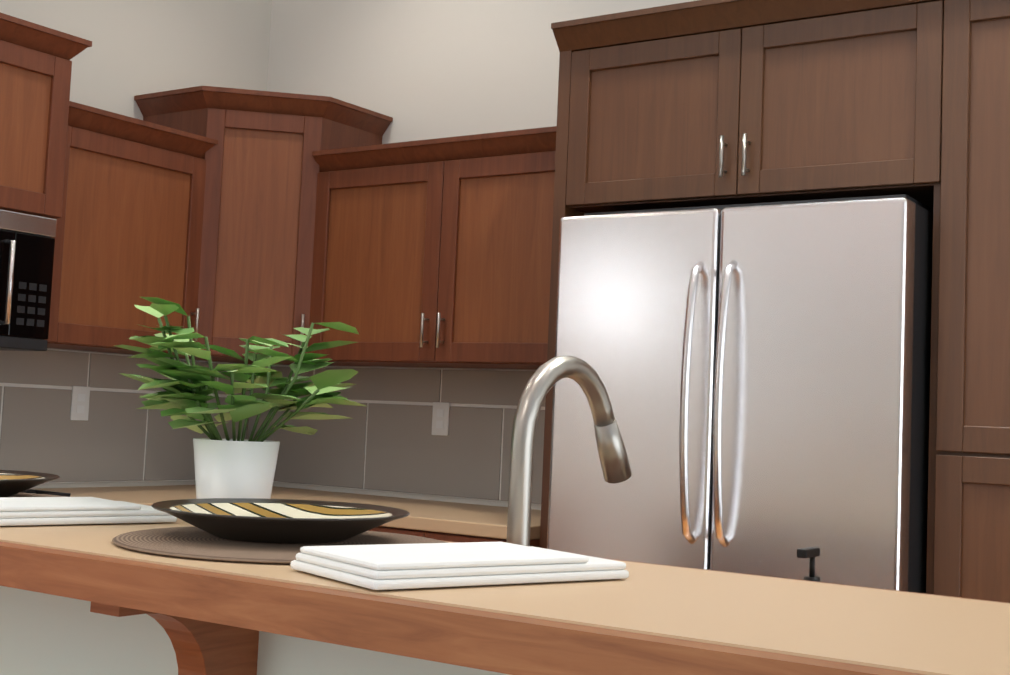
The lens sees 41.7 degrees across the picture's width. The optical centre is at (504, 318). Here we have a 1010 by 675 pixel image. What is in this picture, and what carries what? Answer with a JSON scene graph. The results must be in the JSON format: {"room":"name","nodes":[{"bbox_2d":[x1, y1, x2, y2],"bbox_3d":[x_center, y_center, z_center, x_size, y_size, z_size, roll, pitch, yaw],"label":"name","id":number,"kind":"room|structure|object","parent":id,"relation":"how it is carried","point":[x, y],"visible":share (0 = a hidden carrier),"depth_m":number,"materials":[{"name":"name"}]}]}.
{"room":"kitchen","nodes":[
{"label":"kitchen","id":0,"kind":"room"},
{"bbox_2d":[0,0,271,488],"bbox_3d":[-3.011,-0.695,2.338,0.100,3.900,7.330,0,-5,34],"label":"wall","id":1,"kind":"structure","parent":0,"point":[140,47],"depth_m":4.80,"materials":[{"name":"beige paint"}]},
{"bbox_2d":[0,16,79,223],"bbox_3d":[-1.721,-0.600,3.769,0.418,0.536,0.830,0,-5,34],"label":"upper cabinet","id":2,"kind":"object","parent":1,"relation":"attached to","point":[38,117],"depth_m":3.91,"materials":[{"name":"brown wood"}]},
{"bbox_2d":[0,209,56,350],"bbox_3d":[-1.723,-0.133,3.723,0.440,0.395,0.800,0,-5,34],"label":"microwave","id":3,"kind":"object","parent":2,"relation":"attached to","point":[27,244],"visible":1,"depth_m":3.88,"materials":[{"name":"black plastic"}]},
{"bbox_2d":[44,104,195,357],"bbox_3d":[-1.353,-0.262,4.370,0.348,0.725,0.626,0,-5,34],"label":"upper cabinet","id":4,"kind":"object","parent":1,"relation":"attached to","point":[124,240],"depth_m":4.25,"materials":[{"name":"brown wood"}]},
{"bbox_2d":[0,349,249,482],"bbox_3d":[-1.815,0.280,3.983,0.015,0.447,2.909,0,-5,34],"label":"backsplash","id":5,"kind":"structure","parent":1,"relation":"attached to","point":[119,441],"depth_m":4.56,"materials":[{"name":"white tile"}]},
{"bbox_2d":[70,386,89,420],"bbox_3d":[-1.446,0.289,4.515,0.007,0.116,0.072,0,-5,34],"label":"outlet","id":6,"kind":"object","parent":5,"relation":"attached to","point":[80,403],"visible":1,"depth_m":4.51,"materials":[{"name":"white plastic"}]},
{"bbox_2d":[124,86,399,364],"bbox_3d":[-0.886,-0.303,4.768,0.673,0.906,0.674,0,-5,34],"label":"upper cabinet","id":7,"kind":"object","parent":1,"relation":"attached to","point":[224,217],"depth_m":4.58,"materials":[{"name":"brown wood"}]},
{"bbox_2d":[247,0,696,509],"bbox_3d":[2.158,-0.408,3.179,7.500,3.900,0.100,0,-5,34],"label":"wall","id":8,"kind":"structure","parent":0,"point":[415,70],"depth_m":4.82,"materials":[{"name":"beige paint"}]},
{"bbox_2d":[320,140,423,366],"bbox_3d":[-0.318,-0.195,4.567,0.619,0.710,0.349,0,-5,34],"label":"upper cabinet","id":9,"kind":"object","parent":8,"relation":"attached to","point":[374,193],"depth_m":4.45,"materials":[{"name":"brown wood"}]},
{"bbox_2d":[248,365,545,504],"bbox_3d":[-0.284,0.399,4.688,1.680,0.447,0.011,0,-5,34],"label":"backsplash","id":10,"kind":"structure","parent":8,"relation":"attached to","point":[384,440],"depth_m":4.71,"materials":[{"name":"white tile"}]},
{"bbox_2d":[432,402,449,435],"bbox_3d":[-0.226,0.351,4.644,0.072,0.116,0.007,0,-5,34],"label":"outlet","id":11,"kind":"object","parent":10,"relation":"attached to","point":[440,419],"visible":1,"depth_m":4.64,"materials":[{"name":"white plastic"}]},
{"bbox_2d":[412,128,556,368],"bbox_3d":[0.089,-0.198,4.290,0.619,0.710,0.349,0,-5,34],"label":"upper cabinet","id":12,"kind":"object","parent":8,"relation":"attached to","point":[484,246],"depth_m":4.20,"materials":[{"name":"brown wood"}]},
{"bbox_3d":[0.003,1.274,0.081,7.600,0.100,7.330,0,-5,34],"label":"floor","id":13,"kind":"structure","parent":0,"visible":0},
{"bbox_2d":[20,489,70,496],"bbox_3d":[-1.643,0.937,3.550,0.721,0.948,0.766,0,-5,34],"label":"range","id":14,"kind":"object","parent":13,"relation":"on","point":[46,492],"visible":0.02,"depth_m":3.78,"materials":[{"name":"grey metal"}]},
{"bbox_2d":[0,519,530,674],"bbox_3d":[-0.168,0.820,1.688,2.219,1.030,0.929,0,-5,34],"label":"kitchen island","id":15,"kind":"object","parent":13,"relation":"on","point":[39,635],"depth_m":1.59,"materials":[{"name":"white paint"}]},
{"bbox_2d":[0,518,1009,674],"bbox_3d":[-0.327,0.258,1.446,2.260,0.040,0.445,0,-5,34],"label":"island countertop","id":16,"kind":"structure","parent":15,"relation":"on","point":[659,619],"depth_m":1.04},
{"bbox_2d":[10,493,66,496],"bbox_3d":[-0.731,0.240,1.751,0.356,0.004,0.356,0,-5,34],"label":"placemat","id":17,"kind":"object","parent":16,"relation":"on","point":[29,495],"visible":0.19,"depth_m":1.88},
{"bbox_2d":[0,470,59,496],"bbox_3d":[-0.744,0.224,1.786,0.274,0.031,0.274,5,-5,-28],"label":"plate","id":18,"kind":"object","parent":17,"relation":"on","point":[13,482],"visible":0.98,"depth_m":1.77,"materials":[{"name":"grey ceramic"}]},
{"bbox_2d":[0,497,176,525],"bbox_3d":[-0.542,0.225,1.557,0.270,0.021,0.150,6,-6,-42],"label":"napkin","id":19,"kind":"object","parent":16,"relation":"on","point":[20,511],"visible":0.85,"depth_m":1.52,"materials":[{"name":"white fabric"}]},
{"bbox_2d":[115,297,365,498],"bbox_3d":[-0.331,0.118,1.659,0.336,0.269,0.329,0,-5,34],"label":"plant","id":20,"kind":"object","parent":16,"relation":"on","point":[240,466],"visible":0.94,"depth_m":1.63,"materials":[{"name":"green plant"}]},
{"bbox_2d":[112,526,447,563],"bbox_3d":[-0.227,0.235,1.390,0.356,0.004,0.356,0,-5,34],"label":"placemat","id":21,"kind":"object","parent":16,"relation":"on","point":[192,542],"visible":0.5,"depth_m":1.33,"materials":[{"name":"brown wicker"}]},
{"bbox_2d":[151,498,409,542],"bbox_3d":[-0.240,0.219,1.425,0.274,0.031,0.274,4,-4,-16],"label":"plate","id":22,"kind":"object","parent":21,"relation":"on","point":[275,520],"visible":1,"depth_m":1.37,"materials":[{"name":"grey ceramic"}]},
{"bbox_2d":[290,542,628,589],"bbox_3d":[-0.038,0.220,1.196,0.270,0.021,0.150,6,-5,-36],"label":"napkin","id":23,"kind":"object","parent":16,"relation":"on","point":[399,566],"visible":1,"depth_m":1.14,"materials":[{"name":"white fabric"}]},
{"bbox_2d":[797,547,819,581],"bbox_3d":[0.418,0.385,1.821,0.056,0.138,0.070,0,-5,34],"label":"soap dispenser","id":24,"kind":"object","parent":15,"relation":"on","point":[811,553],"visible":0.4,"depth_m":1.82,"materials":[{"name":"black plastic"}]},
{"bbox_2d":[368,521,400,533],"bbox_3d":[-0.251,1.083,4.212,0.423,0.875,0.639,0,-5,34],"label":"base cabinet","id":25,"kind":"object","parent":13,"relation":"on","point":[388,527],"depth_m":3.94,"materials":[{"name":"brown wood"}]},
{"bbox_2d":[401,525,539,546],"bbox_3d":[0.040,1.081,4.014,0.406,0.875,0.639,0,-5,34],"label":"base cabinet","id":26,"kind":"object","parent":13,"relation":"on","point":[454,535],"depth_m":3.79,"materials":[{"name":"brown wood"}]},
{"bbox_2d":[33,485,348,505],"bbox_3d":[-1.105,0.605,4.460,0.645,0.038,1.270,0,-5,34],"label":"countertop","id":27,"kind":"structure","parent":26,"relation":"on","point":[144,495],"depth_m":4.44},
{"bbox_2d":[270,493,540,536],"bbox_3d":[-0.219,0.627,4.233,1.073,0.038,0.646,0,-5,34],"label":"countertop","id":28,"kind":"structure","parent":26,"relation":"on","point":[439,514],"depth_m":4.11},
{"bbox_2d":[547,194,932,592],"bbox_3d":[0.672,0.615,3.525,0.950,1.785,0.760,0,-5,34],"label":"fridge","id":29,"kind":"object","parent":13,"relation":"on","point":[762,370],"visible":0.67,"depth_m":3.24,"materials":[{"name":"grey metal"}]},
{"bbox_2d":[539,0,1009,602],"bbox_3d":[1.223,0.341,3.304,2.348,2.346,0.609,0,-5,34],"label":"pantry","id":30,"kind":"object","parent":13,"relation":"on","point":[709,102],"visible":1,"depth_m":3.33,"materials":[{"name":"brown wood"}]}
]}

